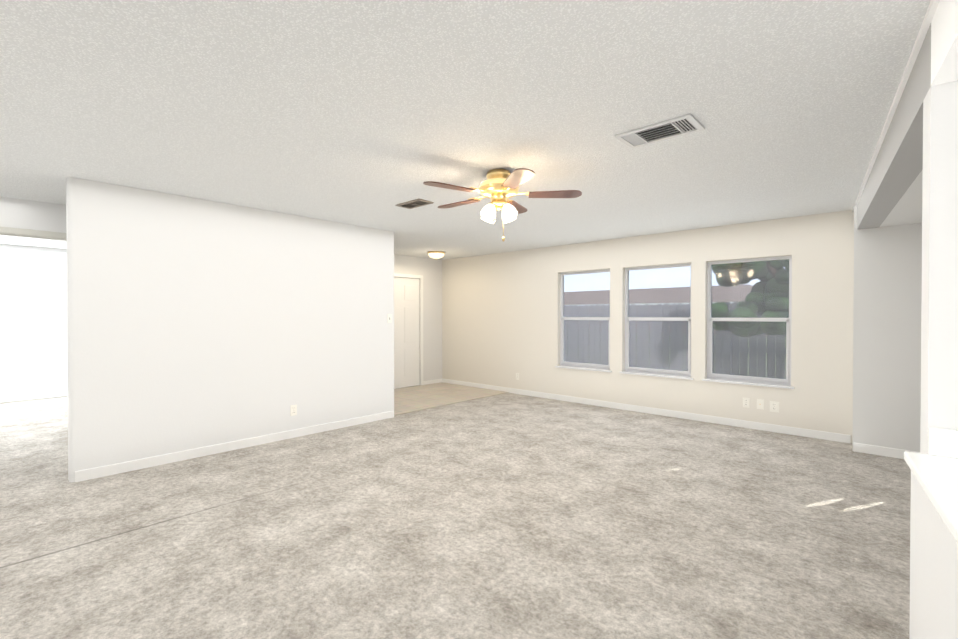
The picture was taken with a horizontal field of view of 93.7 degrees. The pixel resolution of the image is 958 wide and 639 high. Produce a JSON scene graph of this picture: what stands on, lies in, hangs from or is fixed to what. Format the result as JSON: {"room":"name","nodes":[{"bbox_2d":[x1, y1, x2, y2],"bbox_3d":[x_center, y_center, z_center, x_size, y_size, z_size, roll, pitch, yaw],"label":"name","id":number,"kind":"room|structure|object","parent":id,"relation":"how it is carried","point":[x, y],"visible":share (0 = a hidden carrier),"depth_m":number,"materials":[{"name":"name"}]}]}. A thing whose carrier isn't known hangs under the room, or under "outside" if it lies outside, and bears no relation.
{"room":"empty living room","nodes":[
{"label":"empty living room","id":0,"kind":"room"},
{"bbox_2d":[0,196,65,237],"bbox_3d":[-5.102,0.086,3.536,0.140,2.440,7.200,0,1,43],"label":"wall","id":1,"kind":"structure","parent":0,"point":[29,214],"depth_m":4.31,"materials":[{"name":"white paint"}]},
{"bbox_2d":[0,227,66,241],"bbox_3d":[-4.370,0.219,4.324,0.155,2.160,1.170,0,1,43],"label":"trim","id":2,"kind":"structure","parent":1,"relation":"attached to","point":[28,234],"depth_m":4.31,"materials":[{"name":"grey paint"}]},
{"bbox_2d":[0,244,67,396],"bbox_3d":[-7.712,0.060,6.608,0.140,2.440,8.200,0,1,43],"label":"wall","id":3,"kind":"structure","parent":0,"point":[33,319],"depth_m":7.16,"materials":[{"name":"white paint"}]},
{"bbox_2d":[0,391,67,402],"bbox_3d":[-7.927,1.240,6.272,0.013,0.085,7.000,0,1,43],"label":"baseboard","id":4,"kind":"structure","parent":3,"relation":"attached to","point":[64,393],"depth_m":7.16,"materials":[{"name":"white"}]},
{"bbox_2d":[66,177,393,482],"bbox_3d":[-2.237,0.076,4.796,0.140,2.439,3.190,0,1,43],"label":"wall","id":5,"kind":"structure","parent":0,"point":[193,323],"depth_m":4.32,"materials":[{"name":"white paint"}]},
{"bbox_2d":[75,411,393,481],"bbox_3d":[-2.181,1.253,4.755,0.013,0.085,3.130,0,1,43],"label":"baseboard","id":6,"kind":"structure","parent":5,"relation":"attached to","point":[104,471],"depth_m":4.34,"materials":[{"name":"white wood"}]},
{"bbox_2d":[290,405,296,415],"bbox_3d":[-2.030,0.994,4.919,0.009,0.115,0.070,0,1,43],"label":"outlet","id":7,"kind":"object","parent":5,"relation":"attached to","point":[293,410],"visible":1,"depth_m":4.92,"materials":[{"name":"white plastic"}]},
{"bbox_2d":[387,314,391,322],"bbox_3d":[-1.162,-0.014,5.851,0.018,0.115,0.070,0,1,43],"label":"light switch","id":8,"kind":"object","parent":5,"relation":"attached to","point":[389,318],"visible":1,"depth_m":5.85,"materials":[{"name":"white plastic"}]},
{"bbox_2d":[394,254,441,385],"bbox_3d":[-1.771,0.051,7.641,0.500,2.440,3.634,0,1,43],"label":"wall","id":9,"kind":"structure","parent":0,"point":[429,270],"depth_m":8.70,"materials":[{"name":"white paint"}]},
{"bbox_2d":[394,277,418,388],"bbox_3d":[-1.392,0.240,8.222,0.117,2.016,0.808,0,1,43],"label":"door","id":10,"kind":"structure","parent":9,"relation":"in","point":[406,332],"depth_m":8.29,"materials":[{"name":"white paint"}]},
{"bbox_2d":[394,273,422,384],"bbox_3d":[-1.385,0.216,8.216,0.015,2.100,0.940,0,1,43],"label":"door frame","id":11,"kind":"structure","parent":9,"relation":"attached to","point":[420,277],"depth_m":8.52,"materials":[{"name":"white wood"}]},
{"bbox_2d":[423,379,443,384],"bbox_3d":[-0.902,1.219,8.751,0.013,0.085,0.490,0,1,43],"label":"baseboard","id":12,"kind":"structure","parent":9,"relation":"attached to","point":[436,380],"depth_m":8.76,"materials":[{"name":"white wood"}]},
{"bbox_2d":[394,382,507,415],"bbox_3d":[-0.935,1.267,7.468,1.700,0.012,2.454,0,1,43],"label":"floor","id":13,"kind":"structure","parent":0,"point":[416,398],"depth_m":7.45,"materials":[{"name":"beige tile"}]},
{"bbox_2d":[0,385,910,638],"bbox_3d":[-1.756,1.362,2.876,15.500,0.100,10.734,0,1,43],"label":"floor carpet","id":14,"kind":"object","parent":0,"point":[509,516],"visible":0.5,"depth_m":2.75,"materials":[{"name":"grey carpet"}]},
{"bbox_2d":[909,471,957,638],"bbox_3d":[0.499,0.944,-0.295,0.565,0.790,4.533,0,1,37],"label":"wall","id":15,"kind":"structure","parent":14,"relation":"on","point":[933,579],"depth_m":1.40,"materials":[{"name":"white paint"}]},
{"bbox_2d":[904,427,957,542],"bbox_3d":[0.643,0.482,-0.406,0.965,0.135,4.533,0,1,37],"label":"ledge cap","id":16,"kind":"object","parent":15,"relation":"on","point":[934,470],"visible":1,"depth_m":1.48,"materials":[{"name":"white laminate"}]},
{"bbox_2d":[0,0,930,259],"bbox_3d":[-1.756,-1.178,2.854,15.500,0.100,10.734,0,1,43],"label":"ceiling","id":17,"kind":"structure","parent":0,"point":[369,113],"depth_m":2.36,"materials":[{"name":"white paint"}]},
{"bbox_2d":[395,199,433,208],"bbox_3d":[-0.636,-1.135,4.416,0.360,0.013,0.190,0,1,43],"label":"ceiling vent","id":18,"kind":"object","parent":17,"relation":"in","point":[415,203],"visible":0.96,"depth_m":4.41,"materials":[{"name":"beige metal"}]},
{"bbox_2d":[427,251,444,259],"bbox_3d":[-0.744,-1.103,7.806,0.310,0.134,0.310,0,1,43],"label":"light","id":19,"kind":"object","parent":17,"relation":"attached to","point":[436,255],"visible":1,"depth_m":7.71,"materials":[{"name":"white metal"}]},
{"bbox_2d":[423,168,581,241],"bbox_3d":[0.113,-0.867,3.482,1.172,0.534,1.207,0,1,43],"label":"ceiling fan","id":20,"kind":"object","parent":17,"relation":"hanging from","point":[498,187],"visible":1,"depth_m":3.38,"materials":[{"name":"brown wood"}]},
{"bbox_2d":[615,113,704,148],"bbox_3d":[1.077,-1.119,2.689,0.440,0.018,0.260,0,1,43],"label":"ceiling vent","id":21,"kind":"object","parent":17,"relation":"in","point":[686,124],"visible":0.98,"depth_m":2.67,"materials":[{"name":"grey metal"}]},
{"bbox_2d":[442,210,853,442],"bbox_3d":[1.572,0.057,6.933,6.506,2.440,0.160,0,1,43],"label":"wall","id":22,"kind":"structure","parent":0,"point":[500,319],"depth_m":5.96,"materials":[{"name":"white paint"}]},
{"bbox_2d":[555,269,611,371],"bbox_3d":[1.609,0.010,6.861,0.949,1.505,0.165,0,1,43],"label":"window","id":23,"kind":"structure","parent":22,"relation":"in","point":[586,365],"depth_m":6.92,"materials":[{"name":"silver metal"}]},
{"bbox_2d":[444,379,850,442],"bbox_3d":[1.576,1.236,6.822,6.276,0.085,0.013,0,1,43],"label":"baseboard","id":24,"kind":"structure","parent":22,"relation":"attached to","point":[824,435],"depth_m":5.84,"materials":[{"name":"white wood"}]},
{"bbox_2d":[619,263,692,379],"bbox_3d":[2.418,0.017,6.119,0.987,1.505,0.165,0,1,43],"label":"window","id":25,"kind":"structure","parent":22,"relation":"in","point":[668,373],"depth_m":6.15,"materials":[{"name":"silver metal"}]},
{"bbox_2d":[743,398,749,407],"bbox_3d":[3.182,0.991,5.349,0.070,0.115,0.009,0,1,43],"label":"electrical outlet","id":26,"kind":"object","parent":22,"relation":"attached to","point":[746,401],"visible":1,"depth_m":5.34,"materials":[{"name":"white plastic"}]},
{"bbox_2d":[702,256,793,388],"bbox_3d":[3.215,0.023,5.388,0.958,1.505,0.165,0,1,43],"label":"window","id":27,"kind":"structure","parent":22,"relation":"in","point":[750,379],"depth_m":5.41,"materials":[{"name":"silver metal"}]},
{"bbox_2d":[757,399,763,409],"bbox_3d":[3.288,0.992,5.250,0.070,0.115,0.012,0,1,43],"label":"electrical outlet","id":28,"kind":"object","parent":22,"relation":"attached to","point":[760,403],"visible":1,"depth_m":5.25,"materials":[{"name":"white plastic"}]},
{"bbox_2d":[770,401,778,412],"bbox_3d":[3.392,1.002,5.157,0.090,0.120,0.009,0,1,43],"label":"electrical outlet","id":29,"kind":"object","parent":22,"relation":"attached to","point":[774,406],"visible":1,"depth_m":5.16,"materials":[{"name":"white plastic"}]},
{"bbox_2d":[852,203,921,451],"bbox_3d":[5.624,0.091,2.990,4.792,2.440,0.494,0,1,43],"label":"wall","id":30,"kind":"structure","parent":0,"point":[887,336],"depth_m":4.26,"materials":[{"name":"white paint"}]},
{"bbox_2d":[853,443,919,458],"bbox_3d":[5.381,1.269,2.878,4.584,0.085,0.013,0,1,43],"label":"baseboard","id":31,"kind":"structure","parent":30,"relation":"attached to","point":[879,450],"depth_m":4.29,"materials":[{"name":"white wood"}]},
{"bbox_2d":[880,169,922,226],"bbox_3d":[4.469,-0.989,1.773,4.039,0.259,3.264,0,1,37],"label":"ceiling","id":32,"kind":"structure","parent":0,"point":[907,209],"depth_m":3.54,"materials":[{"name":"white paint"}]},
{"bbox_2d":[852,0,957,229],"bbox_3d":[1.489,-0.985,1.300,0.178,0.260,8.300,0,1,37],"label":"header beam","id":33,"kind":"structure","parent":0,"point":[895,168],"depth_m":2.15,"materials":[{"name":"white paint"}]},
{"bbox_2d":[920,80,957,453],"bbox_3d":[2.988,0.110,0.762,3.200,2.440,0.140,0,1,37],"label":"wall","id":34,"kind":"structure","parent":0,"point":[939,356],"depth_m":1.64,"materials":[{"name":"white paint"}]},
{"label":"outside","id":35,"kind":"structure","parent":0,"visible":0},
{"bbox_2d":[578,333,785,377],"bbox_3d":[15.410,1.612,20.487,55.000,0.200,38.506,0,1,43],"label":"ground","id":36,"kind":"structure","parent":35,"point":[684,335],"depth_m":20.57,"materials":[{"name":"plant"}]},
{"bbox_2d":[564,285,766,335],"bbox_3d":[14.431,-1.085,52.688,39.000,4.650,10.000,0,1,43],"label":"neighbouring house","id":37,"kind":"structure","parent":36,"relation":"on","point":[641,296],"depth_m":45.27,"materials":[{"name":"brick"}]},
{"bbox_2d":[564,302,785,378],"bbox_3d":[4.429,0.631,9.159,18.115,1.955,0.122,0,1,43],"label":"fence","id":38,"kind":"object","parent":36,"relation":"on","point":[666,314],"depth_m":9.54,"materials":[{"name":"grey wood"}]},
{"bbox_2d":[766,261,776,276],"bbox_3d":[4.892,-0.050,7.005,1.344,3.359,0.694,0,1,43],"label":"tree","id":39,"kind":"object","parent":36,"relation":"on","point":[770,269],"depth_m":7.23,"materials":[{"name":"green plant"}]},
{"bbox_2d":[711,259,788,336],"bbox_3d":[4.640,-1.124,7.232,2.719,3.732,1.539,0,1,43],"label":"tree","id":40,"kind":"object","parent":39,"relation":"attached to","point":[758,293],"depth_m":7.17,"materials":[{"name":"green plant"}]}
]}

